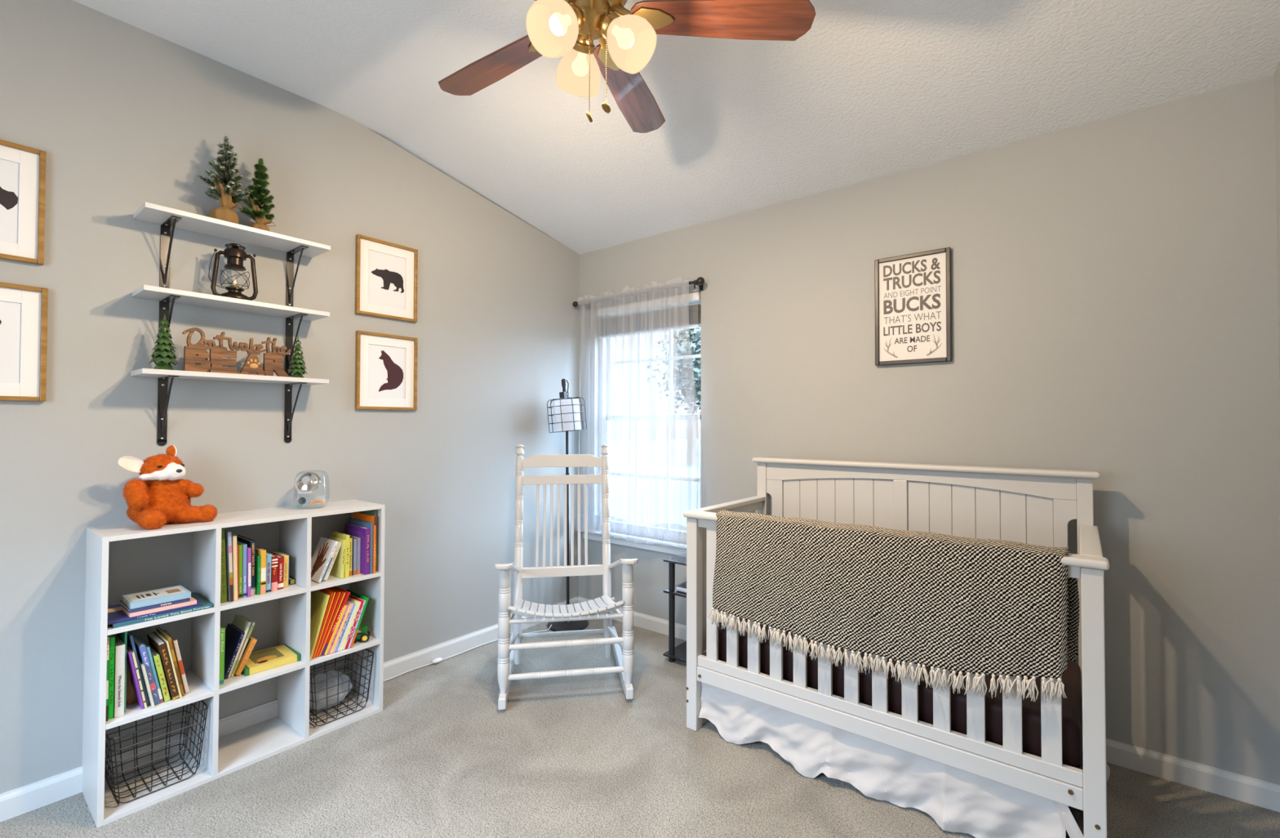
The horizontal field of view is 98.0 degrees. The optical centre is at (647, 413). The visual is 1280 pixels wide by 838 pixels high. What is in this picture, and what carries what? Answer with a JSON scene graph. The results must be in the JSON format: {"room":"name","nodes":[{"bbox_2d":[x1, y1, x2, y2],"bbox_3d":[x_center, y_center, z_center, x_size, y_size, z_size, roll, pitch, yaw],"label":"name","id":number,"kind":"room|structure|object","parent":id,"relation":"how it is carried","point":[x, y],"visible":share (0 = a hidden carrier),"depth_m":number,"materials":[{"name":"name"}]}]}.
{"room":"bedroom","nodes":[
{"label":"bedroom","id":0,"kind":"room"},
{"bbox_2d":[0,0,579,793],"bbox_3d":[-1.698,-0.057,2.400,0.120,2.744,3.820,-1,-1,38],"label":"wall","id":1,"kind":"structure","parent":0,"point":[124,116],"depth_m":2.29,"materials":[{"name":"grey paint"}]},
{"bbox_2d":[0,139,46,265],"bbox_3d":[-2.120,-0.692,1.749,0.022,0.381,0.306,-1,-1,38],"label":"framed print","id":2,"kind":"object","parent":1,"relation":"attached to","point":[22,167],"visible":1,"depth_m":1.83,"materials":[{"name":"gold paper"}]},
{"bbox_2d":[0,282,48,401],"bbox_3d":[-2.115,-0.234,1.747,0.022,0.379,0.312,-1,-1,38],"label":"framed print","id":3,"kind":"object","parent":1,"relation":"attached to","point":[24,309],"visible":1,"depth_m":1.83,"materials":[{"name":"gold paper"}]},
{"bbox_2d":[130,368,328,445],"bbox_3d":[-1.639,-0.015,2.223,0.188,0.276,0.608,-1,-1,38],"label":"wall shelf","id":4,"kind":"object","parent":1,"relation":"attached to","point":[162,375],"visible":1,"depth_m":2.12,"materials":[{"name":"white wood"}]},
{"bbox_2d":[148,313,178,369],"bbox_3d":[-1.771,-0.265,2.038,0.084,0.215,0.086,-1,-1,38],"label":"tree","id":5,"kind":"object","parent":4,"relation":"on","point":[163,356],"visible":0.96,"depth_m":2.02,"materials":[{"name":"green plastic"}]},
{"bbox_2d":[182,327,290,377],"bbox_3d":[-1.614,-0.238,2.203,0.020,0.168,0.355,-1,-1,38],"label":"wooden sign","id":6,"kind":"object","parent":4,"relation":"on","point":[273,362],"visible":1,"depth_m":2.17,"materials":[{"name":"brown wood"}]},
{"bbox_2d":[288,336,307,377],"bbox_3d":[-1.503,-0.245,2.392,0.074,0.190,0.076,-1,-1,38],"label":"tree","id":7,"kind":"object","parent":4,"relation":"on","point":[298,368],"visible":0.97,"depth_m":2.38,"materials":[{"name":"green plastic"}]},
{"bbox_2d":[132,284,329,376],"bbox_3d":[-1.638,-0.306,2.228,0.188,0.276,0.608,-1,-1,38],"label":"wall shelf","id":8,"kind":"object","parent":1,"relation":"attached to","point":[165,295],"visible":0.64,"depth_m":2.18,"materials":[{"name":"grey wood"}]},
{"bbox_2d":[208,243,257,300],"bbox_3d":[-1.642,-0.558,2.205,0.136,0.227,0.102,0,-1,6],"label":"lantern","id":9,"kind":"object","parent":8,"relation":"on","point":[235,254],"visible":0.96,"depth_m":2.18,"materials":[{"name":"brown metal"}]},
{"bbox_2d":[133,201,330,306],"bbox_3d":[-1.637,-0.595,2.232,0.188,0.276,0.608,-1,-1,38],"label":"wall shelf","id":10,"kind":"object","parent":1,"relation":"attached to","point":[167,217],"visible":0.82,"depth_m":2.17,"materials":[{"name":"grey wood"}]},
{"bbox_2d":[198,135,249,223],"bbox_3d":[-1.663,-0.913,2.177,0.155,0.358,0.160,-1,-1,41],"label":"pine","id":11,"kind":"object","parent":10,"relation":"on","point":[226,160],"visible":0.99,"depth_m":2.17,"materials":[{"name":"green"}]},
{"bbox_2d":[238,158,275,231],"bbox_3d":[-1.596,-0.891,2.280,0.123,0.318,0.125,-1,-1,45],"label":"pine","id":12,"kind":"object","parent":10,"relation":"on","point":[260,213],"visible":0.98,"depth_m":2.27,"materials":[{"name":"green"}]},
{"bbox_2d":[0,596,577,822],"bbox_3d":[-1.615,1.273,2.377,0.014,0.084,3.686,-1,-1,38],"label":"baseboard","id":13,"kind":"structure","parent":1,"relation":"attached to","point":[15,802],"depth_m":2.13,"materials":[{"name":"white paint"}]},
{"bbox_2d":[355,234,417,322],"bbox_3d":[-1.306,-0.672,2.796,0.022,0.381,0.308,-1,-1,38],"label":"framed print","id":14,"kind":"object","parent":1,"relation":"attached to","point":[386,273],"visible":1,"depth_m":2.79,"materials":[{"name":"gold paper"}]},
{"bbox_2d":[355,330,417,410],"bbox_3d":[-1.304,-0.210,2.792,0.022,0.378,0.307,-1,-1,38],"label":"framed print","id":15,"kind":"object","parent":1,"relation":"attached to","point":[386,364],"visible":1,"depth_m":2.79,"materials":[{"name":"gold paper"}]},
{"bbox_2d":[0,618,1279,837],"bbox_3d":[-0.315,1.361,1.388,3.520,0.120,3.960,-1,-1,38],"label":"floor","id":16,"kind":"structure","parent":0,"point":[568,756],"depth_m":1.97,"materials":[{"name":"carpet"}]},
{"bbox_2d":[81,498,385,826],"bbox_3d":[-1.571,0.857,2.212,0.294,0.912,0.912,-1,-1,38],"label":"cube bookcase","id":17,"kind":"object","parent":16,"relation":"on","point":[225,754],"visible":0.82,"depth_m":2.09,"materials":[{"name":"white wood"}]},
{"bbox_2d":[106,635,109,720],"bbox_3d":[-1.824,0.855,1.858,0.201,0.271,0.008,-1,-1,38],"label":"book","id":18,"kind":"object","parent":17,"relation":"on","point":[108,636],"visible":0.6,"depth_m":1.80,"materials":[{"name":"paper"}]},
{"bbox_2d":[107,634,115,718],"bbox_3d":[-1.825,0.860,1.874,0.201,0.262,0.012,-1,-1,38],"label":"book","id":19,"kind":"object","parent":17,"relation":"on","point":[112,637],"visible":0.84,"depth_m":1.81,"materials":[{"name":"paper"}]},
{"bbox_2d":[113,633,124,717],"bbox_3d":[-1.809,0.876,1.886,0.201,0.231,0.022,-1,-1,38],"label":"book","id":20,"kind":"object","parent":17,"relation":"on","point":[119,658],"visible":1,"depth_m":1.82,"materials":[{"name":"paper"}]},
{"bbox_2d":[115,631,127,711],"bbox_3d":[-1.810,0.852,1.908,0.180,0.279,0.006,-1,-1,38],"label":"book","id":21,"kind":"object","parent":17,"relation":"on","point":[123,635],"visible":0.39,"depth_m":1.85,"materials":[{"name":"paper"}]},
{"bbox_2d":[125,659,137,705],"bbox_3d":[-1.786,0.897,1.921,0.050,0.194,0.043,-1,-1,38],"label":"book","id":22,"kind":"object","parent":17,"relation":"on","point":[131,698],"visible":0.32,"depth_m":1.90,"materials":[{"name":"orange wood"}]},
{"bbox_2d":[126,647,144,708],"bbox_3d":[-1.775,0.891,1.911,0.170,0.201,0.042,-1,-1,38],"label":"book","id":23,"kind":"object","parent":17,"relation":"on","point":[134,679],"visible":0.7,"depth_m":1.87,"materials":[{"name":"paper"}]},
{"bbox_2d":[126,644,146,707],"bbox_3d":[-1.770,0.893,1.917,0.171,0.197,0.041,-1,-1,38],"label":"book","id":24,"kind":"object","parent":17,"relation":"on","point":[127,646],"visible":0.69,"depth_m":1.87,"materials":[{"name":"paper"}]},
{"bbox_2d":[127,631,149,705],"bbox_3d":[-1.780,0.866,1.929,0.170,0.252,0.054,-1,-1,38],"label":"book","id":25,"kind":"object","parent":17,"relation":"on","point":[131,643],"visible":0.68,"depth_m":1.88,"materials":[{"name":"paper"}]},
{"bbox_2d":[132,633,159,704],"bbox_3d":[-1.756,0.887,1.940,0.171,0.211,0.056,-1,-1,38],"label":"book","id":26,"kind":"object","parent":17,"relation":"on","point":[141,651],"visible":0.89,"depth_m":1.89,"materials":[{"name":"paper"}]},
{"bbox_2d":[137,657,154,706],"bbox_3d":[-1.746,0.918,1.925,0.170,0.148,0.033,-1,-1,38],"label":"book","id":27,"kind":"object","parent":17,"relation":"on","point":[142,665],"visible":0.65,"depth_m":1.88,"materials":[{"name":"paper"}]},
{"bbox_2d":[137,635,163,702],"bbox_3d":[-1.751,0.892,1.954,0.171,0.201,0.047,-1,-1,38],"label":"book","id":28,"kind":"object","parent":17,"relation":"on","point":[148,648],"visible":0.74,"depth_m":1.90,"materials":[{"name":"paper"}]},
{"bbox_2d":[104,699,208,804],"bbox_3d":[-1.756,1.172,1.972,0.261,0.239,0.265,-1,-1,38],"label":"wire basket","id":29,"kind":"object","parent":17,"relation":"on","point":[109,778],"visible":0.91,"depth_m":1.95,"materials":[{"name":"black metal"}]},
{"bbox_2d":[146,642,170,701],"bbox_3d":[-1.735,0.909,1.965,0.171,0.168,0.046,-1,-1,38],"label":"book","id":30,"kind":"object","parent":17,"relation":"on","point":[156,657],"visible":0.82,"depth_m":1.91,"materials":[{"name":"paper"}]},
{"bbox_2d":[110,591,213,627],"bbox_3d":[-1.734,0.688,1.968,0.226,0.013,0.262,-1,-1,38],"label":"book","id":31,"kind":"object","parent":17,"relation":"on","point":[206,603],"visible":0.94,"depth_m":1.91,"materials":[{"name":"paper"}]},
{"bbox_2d":[107,595,202,624],"bbox_3d":[-1.747,0.676,1.952,0.216,0.010,0.248,-1,-1,38],"label":"book","id":32,"kind":"object","parent":31,"relation":"on","point":[116,614],"visible":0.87,"depth_m":1.88,"materials":[{"name":"paper"}]},
{"bbox_2d":[120,596,196,617],"bbox_3d":[-1.715,0.665,1.952,0.165,0.012,0.176,-1,-1,38],"label":"book","id":33,"kind":"object","parent":32,"relation":"on","point":[193,601],"visible":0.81,"depth_m":1.90,"materials":[{"name":"paper"}]},
{"bbox_2d":[119,597,190,613],"bbox_3d":[-1.719,0.652,1.942,0.151,0.012,0.158,-1,-1,37],"label":"book","id":34,"kind":"object","parent":33,"relation":"on","point":[122,604],"visible":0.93,"depth_m":1.89,"materials":[{"name":"paper"}]},
{"bbox_2d":[122,584,191,608],"bbox_3d":[-1.710,0.635,1.938,0.135,0.021,0.158,-1,-1,38],"label":"book","id":35,"kind":"object","parent":34,"relation":"on","point":[144,598],"visible":1,"depth_m":1.91,"materials":[{"name":"paper"}]},
{"bbox_2d":[146,631,179,699],"bbox_3d":[-1.722,0.891,1.976,0.171,0.205,0.059,-1,-1,38],"label":"book","id":36,"kind":"object","parent":17,"relation":"on","point":[155,641],"visible":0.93,"depth_m":1.93,"materials":[{"name":"paper"}]},
{"bbox_2d":[117,444,217,529],"bbox_3d":[-1.736,0.261,2.007,0.217,0.295,0.260,0,-1,24],"label":"plush toy","id":37,"kind":"object","parent":17,"relation":"on","point":[162,497],"visible":1,"depth_m":1.97,"materials":[{"name":"orange fabric"}]},
{"bbox_2d":[154,629,182,697],"bbox_3d":[-1.711,0.889,1.984,0.170,0.209,0.045,-1,-1,38],"label":"book","id":38,"kind":"object","parent":17,"relation":"on","point":[161,636],"visible":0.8,"depth_m":1.94,"materials":[{"name":"paper"}]},
{"bbox_2d":[155,626,184,695],"bbox_3d":[-1.717,0.885,2.000,0.171,0.216,0.049,-1,-1,38],"label":"book","id":39,"kind":"object","parent":17,"relation":"on","point":[158,628],"visible":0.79,"depth_m":1.95,"materials":[{"name":"paper"}]},
{"bbox_2d":[164,628,189,693],"bbox_3d":[-1.717,0.894,2.021,0.171,0.198,0.047,-1,-1,38],"label":"book","id":40,"kind":"object","parent":17,"relation":"on","point":[175,642],"visible":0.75,"depth_m":1.97,"materials":[{"name":"paper"}]},
{"bbox_2d":[219,624,225,684],"bbox_3d":[-1.638,0.894,2.103,0.181,0.203,0.017,-1,-2,38],"label":"book","id":41,"kind":"object","parent":17,"relation":"on","point":[222,635],"visible":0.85,"depth_m":2.05,"materials":[{"name":"paper"}]},
{"bbox_2d":[220,528,226,602],"bbox_3d":[-1.647,0.560,2.116,0.201,0.272,0.029,-1,-1,38],"label":"book","id":42,"kind":"object","parent":17,"relation":"on","point":[223,580],"visible":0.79,"depth_m":2.06,"materials":[{"name":"paper"}]},
{"bbox_2d":[224,528,233,601],"bbox_3d":[-1.631,0.567,2.130,0.211,0.259,0.020,-1,-1,38],"label":"book","id":43,"kind":"object","parent":17,"relation":"on","point":[228,533],"visible":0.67,"depth_m":2.07,"materials":[{"name":"paper"}]},
{"bbox_2d":[223,622,244,678],"bbox_3d":[-1.631,0.916,2.161,0.161,0.160,0.064,-1,-1,38],"label":"book","id":44,"kind":"object","parent":17,"relation":"on","point":[234,635],"visible":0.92,"depth_m":2.14,"materials":[{"name":"paper"}]},
{"bbox_2d":[231,533,237,600],"bbox_3d":[-1.617,0.577,2.139,0.190,0.241,0.012,-1,0,38],"label":"book","id":45,"kind":"object","parent":17,"relation":"on","point":[234,559],"visible":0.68,"depth_m":2.08,"materials":[{"name":"paper"}]},
{"bbox_2d":[236,542,242,597],"bbox_3d":[-1.612,0.598,2.164,0.171,0.200,0.012,-1,-1,38],"label":"book","id":46,"kind":"object","parent":17,"relation":"on","point":[240,545],"visible":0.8,"depth_m":2.11,"materials":[{"name":"paper"}]},
{"bbox_2d":[228,613,251,676],"bbox_3d":[-1.621,0.900,2.175,0.151,0.192,0.076,-1,-1,38],"label":"book","id":47,"kind":"object","parent":17,"relation":"on","point":[238,620],"visible":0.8,"depth_m":2.16,"materials":[{"name":"paper"}]},
{"bbox_2d":[236,540,247,596],"bbox_3d":[-1.601,0.598,2.173,0.171,0.200,0.013,-1,-1,38],"label":"book","id":48,"kind":"object","parent":17,"relation":"on","point":[244,545],"visible":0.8,"depth_m":2.12,"materials":[{"name":"paper"}]},
{"bbox_2d":[231,614,255,675],"bbox_3d":[-1.609,0.904,2.181,0.141,0.185,0.077,-1,-1,38],"label":"book","id":49,"kind":"object","parent":17,"relation":"on","point":[252,624],"visible":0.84,"depth_m":2.15,"materials":[{"name":"paper"}]},
{"bbox_2d":[234,635,257,675],"bbox_3d":[-1.592,0.934,2.178,0.131,0.124,0.069,-1,-1,38],"label":"book","id":50,"kind":"object","parent":17,"relation":"on","point":[251,641],"visible":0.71,"depth_m":2.14,"materials":[{"name":"paper"}]},
{"bbox_2d":[236,534,255,594],"bbox_3d":[-1.607,0.596,2.216,0.201,0.205,0.017,-1,-1,38],"label":"book","id":51,"kind":"object","parent":17,"relation":"on","point":[251,543],"visible":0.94,"depth_m":2.16,"materials":[{"name":"paper"}]},
{"bbox_2d":[255,553,260,594],"bbox_3d":[-1.561,0.624,2.198,0.151,0.149,0.008,-1,-1,38],"label":"book","id":52,"kind":"object","parent":17,"relation":"on","point":[257,556],"visible":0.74,"depth_m":2.15,"materials":[{"name":"paper"}]},
{"bbox_2d":[255,546,266,594],"bbox_3d":[-1.555,0.615,2.210,0.161,0.168,0.017,-1,-1,38],"label":"book","id":53,"kind":"object","parent":17,"relation":"on","point":[260,551],"visible":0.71,"depth_m":2.16,"materials":[{"name":"paper"}]},
{"bbox_2d":[265,551,271,592],"bbox_3d":[-1.543,0.624,2.224,0.151,0.149,0.018,-1,-2,38],"label":"book","id":54,"kind":"object","parent":17,"relation":"on","point":[268,555],"visible":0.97,"depth_m":2.18,"materials":[{"name":"paper"}]},
{"bbox_2d":[241,643,300,675],"bbox_3d":[-1.532,0.984,2.241,0.171,0.028,0.186,-1,-1,41],"label":"book","id":55,"kind":"object","parent":17,"relation":"on","point":[283,654],"visible":0.89,"depth_m":2.22,"materials":[{"name":"paper"}]},
{"bbox_2d":[248,647,284,663],"bbox_3d":[-1.539,0.972,2.241,0.120,0.001,0.100,-1,-1,41],"label":"picture","id":56,"kind":"object","parent":55,"relation":"on","point":[269,654],"depth_m":2.24},
{"bbox_2d":[266,551,277,591],"bbox_3d":[-1.531,0.632,2.245,0.141,0.135,0.022,-1,-1,38],"label":"book","id":57,"kind":"object","parent":17,"relation":"on","point":[274,557],"visible":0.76,"depth_m":2.20,"materials":[{"name":"paper"}]},
{"bbox_2d":[271,551,284,589],"bbox_3d":[-1.522,0.636,2.269,0.141,0.126,0.020,-1,-2,38],"label":"book","id":58,"kind":"object","parent":17,"relation":"on","point":[280,558],"visible":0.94,"depth_m":2.23,"materials":[{"name":"paper"}]},
{"bbox_2d":[271,550,288,586],"bbox_3d":[-1.519,0.637,2.294,0.141,0.126,0.019,-1,-2,38],"label":"book","id":59,"kind":"object","parent":17,"relation":"on","point":[286,556],"visible":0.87,"depth_m":2.25,"materials":[{"name":"paper"}]},
{"bbox_2d":[293,470,329,508],"bbox_3d":[-1.443,0.323,2.383,0.126,0.160,0.135,0,-1,-17],"label":"canister","id":60,"kind":"object","parent":17,"relation":"on","point":[308,482],"visible":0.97,"depth_m":2.35,"materials":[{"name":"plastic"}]},
{"bbox_2d":[310,589,329,658],"bbox_3d":[-1.430,0.877,2.356,0.200,0.245,0.075,-1,-1,38],"label":"book","id":61,"kind":"object","parent":17,"relation":"on","point":[319,599],"visible":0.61,"depth_m":2.32,"materials":[{"name":"paper"}]},
{"bbox_2d":[310,591,324,643],"bbox_3d":[-1.433,0.876,2.352,0.140,0.227,0.001,-1,-17,38],"label":"art","id":62,"kind":"object","parent":61,"relation":"attached to","point":[317,599],"depth_m":2.34},
{"bbox_2d":[311,536,337,582],"bbox_3d":[-1.400,0.621,2.383,0.151,0.162,0.078,-1,-1,38],"label":"book","id":63,"kind":"object","parent":17,"relation":"on","point":[324,550],"visible":0.97,"depth_m":2.37,"materials":[{"name":"paper"}]},
{"bbox_2d":[311,542,328,577],"bbox_3d":[-1.395,0.624,2.369,0.092,0.156,0.002,-1,-25,38],"label":"picture","id":64,"kind":"object","parent":63,"relation":"attached to","point":[320,562],"depth_m":2.36},
{"bbox_2d":[320,586,351,655],"bbox_3d":[-1.391,0.881,2.405,0.201,0.239,0.116,-1,-1,38],"label":"book","id":65,"kind":"object","parent":17,"relation":"on","point":[347,593],"visible":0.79,"depth_m":2.35,"materials":[{"name":"paper"}]},
{"bbox_2d":[329,536,345,577],"bbox_3d":[-1.355,0.621,2.425,0.131,0.162,0.022,-1,-1,38],"label":"book","id":66,"kind":"object","parent":17,"relation":"on","point":[337,570],"visible":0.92,"depth_m":2.39,"materials":[{"name":"paper"}]},
{"bbox_2d":[330,547,340,573],"bbox_3d":[-1.359,0.621,2.419,0.091,0.130,0.001,-1,-4,38],"label":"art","id":67,"kind":"object","parent":66,"relation":"attached to","point":[335,566],"depth_m":2.40},
{"bbox_2d":[331,531,350,577],"bbox_3d":[-1.346,0.613,2.436,0.141,0.180,0.016,-1,-2,38],"label":"book","id":68,"kind":"object","parent":17,"relation":"on","point":[336,534],"visible":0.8,"depth_m":2.40,"materials":[{"name":"paper"}]},
{"bbox_2d":[309,648,373,726],"bbox_3d":[-1.389,1.181,2.443,0.261,0.239,0.265,-1,-1,38],"label":"wire basket","id":69,"kind":"object","parent":17,"relation":"on","point":[372,654],"visible":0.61,"depth_m":2.42,"materials":[{"name":"black metal"}]},
{"bbox_2d":[309,670,352,709],"bbox_3d":[-1.419,1.215,2.461,0.159,0.152,0.184,-1,-1,38],"label":"plastic bag","id":70,"kind":"object","parent":69,"relation":"in","point":[322,685],"visible":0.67,"depth_m":2.42,"materials":[{"name":"white plastic"}]},
{"bbox_2d":[344,522,370,574],"bbox_3d":[-1.309,0.603,2.505,0.201,0.201,0.022,-1,-2,38],"label":"book","id":71,"kind":"object","parent":17,"relation":"on","point":[364,532],"visible":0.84,"depth_m":2.45,"materials":[{"name":"paper"}]},
{"bbox_2d":[348,517,373,573],"bbox_3d":[-1.301,0.593,2.521,0.210,0.223,0.011,-1,-1,38],"label":"book","id":72,"kind":"object","parent":17,"relation":"on","point":[358,522],"visible":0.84,"depth_m":2.46,"materials":[{"name":"paper"}]},
{"bbox_2d":[353,511,376,573],"bbox_3d":[-1.286,0.578,2.524,0.201,0.252,0.009,-1,-1,38],"label":"book","id":73,"kind":"object","parent":17,"relation":"on","point":[369,517],"visible":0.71,"depth_m":2.47,"materials":[{"name":"paper"}]},
{"bbox_2d":[493,443,638,709],"bbox_3d":[-0.426,0.745,2.894,0.650,1.158,0.791,0,-1,-10],"label":"rocking chair","id":74,"kind":"object","parent":16,"relation":"on","point":[508,650],"visible":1,"depth_m":2.93,"materials":[{"name":"white wood"}]},
{"bbox_2d":[546,378,588,631],"bbox_3d":[-0.505,0.556,3.539,0.262,1.563,0.263,-1,-1,38],"label":"floor lamp","id":75,"kind":"object","parent":16,"relation":"on","point":[566,415],"visible":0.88,"depth_m":3.49,"materials":[{"name":"black"}]},
{"bbox_2d":[559,378,568,399],"bbox_3d":[-0.530,-0.159,3.553,0.052,0.132,0.046,-1,-1,38],"label":"socket","id":76,"kind":"object","parent":75,"relation":"attached to","point":[564,394],"depth_m":3.54,"materials":[{"name":"black"}]},
{"bbox_2d":[662,551,686,662],"bbox_3d":[0.329,1.057,2.995,0.400,0.545,0.290,-1,-1,38],"label":"stand","id":77,"kind":"object","parent":16,"relation":"on","point":[678,652],"visible":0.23,"depth_m":2.99,"materials":[{"name":"black metal"}]},
{"bbox_2d":[662,581,686,597],"bbox_3d":[0.329,0.958,2.997,0.400,0.012,0.290,-1,-1,38],"label":"shelf","id":78,"kind":"object","parent":77,"relation":"attached to","point":[672,591],"depth_m":2.99,"materials":[{"name":"black metal"}]},
{"bbox_2d":[662,640,686,662],"bbox_3d":[0.329,1.296,2.991,0.400,0.012,0.290,-1,-1,38],"label":"shelf","id":79,"kind":"object","parent":77,"relation":"attached to","point":[679,653],"depth_m":2.99,"materials":[{"name":"black metal"}]},
{"bbox_2d":[663,551,686,565],"bbox_3d":[0.329,0.790,3.000,0.400,0.012,0.290,-1,-1,38],"label":"shelf","id":80,"kind":"object","parent":77,"relation":"attached to","point":[681,558],"depth_m":3.00,"materials":[{"name":"clear glass"}]},
{"bbox_2d":[683,457,1109,837],"bbox_3d":[0.915,0.765,2.205,1.394,1.104,0.721,-1,-1,38],"label":"crib","id":81,"kind":"object","parent":16,"relation":"on","point":[1028,505],"visible":0.62,"depth_m":2.12,"materials":[{"name":"white wood"}]},
{"bbox_2d":[707,509,1079,702],"bbox_3d":[0.741,0.631,1.926,1.193,0.485,0.147,-1,-1,38],"label":"throw blanket","id":82,"kind":"object","parent":81,"relation":"on","point":[953,603],"visible":1,"depth_m":1.80,"materials":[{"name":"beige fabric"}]},
{"bbox_2d":[718,617,1080,767],"bbox_3d":[0.917,0.973,2.200,1.256,0.150,0.564,-1,-1,38],"label":"mattress","id":83,"kind":"object","parent":81,"relation":"in","point":[1071,677],"visible":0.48,"depth_m":1.83,"materials":[{"name":"black fabric"}]},
{"bbox_2d":[698,681,1110,837],"bbox_3d":[0.905,1.184,2.152,1.378,0.259,0.641,-1,-1,38],"label":"skirt","id":84,"kind":"object","parent":81,"relation":"hanging from","point":[958,800],"visible":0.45,"depth_m":1.86,"materials":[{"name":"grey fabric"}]},
{"bbox_2d":[72,0,1279,254],"bbox_3d":[-0.310,-1.413,1.435,3.520,0.571,3.960,-1,-1,38],"label":"ceiling","id":85,"kind":"structure","parent":0,"point":[873,89],"depth_m":2.19,"materials":[{"name":"white paint"}]},
{"bbox_2d":[438,0,815,133],"bbox_3d":[-0.209,-1.127,1.614,1.206,0.625,1.242,-1,-1,38],"label":"ceiling fan","id":86,"kind":"object","parent":85,"relation":"hanging from","point":[568,29],"visible":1,"depth_m":1.61,"materials":[{"name":"brown wood"}]},
{"bbox_2d":[577,75,1279,784],"bbox_3d":[0.860,-0.121,2.922,3.520,2.900,0.140,-1,-1,38],"label":"wall","id":87,"kind":"structure","parent":0,"point":[1114,279],"depth_m":2.17,"materials":[{"name":"grey paint"}]},
{"bbox_2d":[572,276,704,310],"bbox_3d":[-0.079,-0.749,3.510,1.051,0.060,0.098,-1,-1,38],"label":"curtain rod","id":88,"kind":"object","parent":87,"relation":"attached to","point":[700,281],"visible":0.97,"depth_m":3.21,"materials":[{"name":"black metal"}]},
{"bbox_2d":[575,275,701,546],"bbox_3d":[-0.087,-0.013,3.440,0.997,1.592,0.071,-1,-1,38],"label":"sheer curtain","id":89,"kind":"object","parent":88,"relation":"hanging from","point":[664,534],"visible":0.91,"depth_m":3.36,"materials":[{"name":"white fabric"}]},
{"bbox_2d":[580,301,701,554],"bbox_3d":[-0.025,0.064,3.574,1.030,1.570,0.170,-1,-1,38],"label":"window","id":90,"kind":"structure","parent":87,"relation":"in","point":[675,549],"depth_m":3.63,"materials":[{"name":"white paint"}]},
{"bbox_2d":[596,291,701,339],"bbox_3d":[-0.009,-0.617,3.555,0.820,0.206,0.044,-1,-1,38],"label":"window blind","id":91,"kind":"object","parent":90,"relation":"attached to","point":[695,310],"visible":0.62,"depth_m":3.52,"materials":[{"name":"white plastic"}]},
{"bbox_2d":[874,247,951,365],"bbox_3d":[1.211,-0.482,2.551,0.321,0.503,0.024,-1,-1,38],"label":"wall sign","id":92,"kind":"object","parent":87,"relation":"attached to","point":[913,291],"visible":1,"depth_m":2.54,"materials":[{"name":"white"}]},
{"bbox_2d":[577,595,1279,811],"bbox_3d":[0.804,1.286,2.841,3.266,0.084,0.014,-1,-1,38],"label":"baseboard","id":93,"kind":"structure","parent":87,"relation":"attached to","point":[1261,793],"depth_m":1.98,"materials":[{"name":"white paint"}]},
{"bbox_2d":[1274,61,1279,383],"bbox_3d":[0.988,-0.165,0.315,0.120,2.900,3.820,-1,-1,38],"label":"wall","id":94,"kind":"structure","parent":0,"point":[1277,75],"depth_m":1.85,"materials":[{"name":"grey paint"}]},
{"label":"outside","id":95,"kind":"structure","parent":0,"visible":0},
{"bbox_2d":[611,438,699,526],"bbox_3d":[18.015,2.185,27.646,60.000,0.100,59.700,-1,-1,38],"label":"lawn","id":96,"kind":"structure","parent":95,"point":[642,445],"depth_m":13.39,"materials":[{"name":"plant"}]},
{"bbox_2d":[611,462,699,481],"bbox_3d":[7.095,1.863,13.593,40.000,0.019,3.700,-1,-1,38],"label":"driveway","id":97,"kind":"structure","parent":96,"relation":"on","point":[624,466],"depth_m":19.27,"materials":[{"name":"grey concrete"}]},
{"bbox_2d":[644,327,701,464],"bbox_3d":[1.895,-1.624,22.277,3.856,7.275,5.072,-1,-1,38],"label":"tree","id":98,"kind":"object","parent":96,"relation":"on","point":[691,332],"visible":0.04,"depth_m":22.25,"materials":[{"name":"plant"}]},
{"bbox_2d":[662,324,701,413],"bbox_3d":[1.907,-1.132,14.022,3.736,6.011,4.157,1,-1,-24],"label":"tree","id":99,"kind":"object","parent":96,"relation":"on","point":[695,338],"visible":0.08,"depth_m":13.05,"materials":[{"name":"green plant"}]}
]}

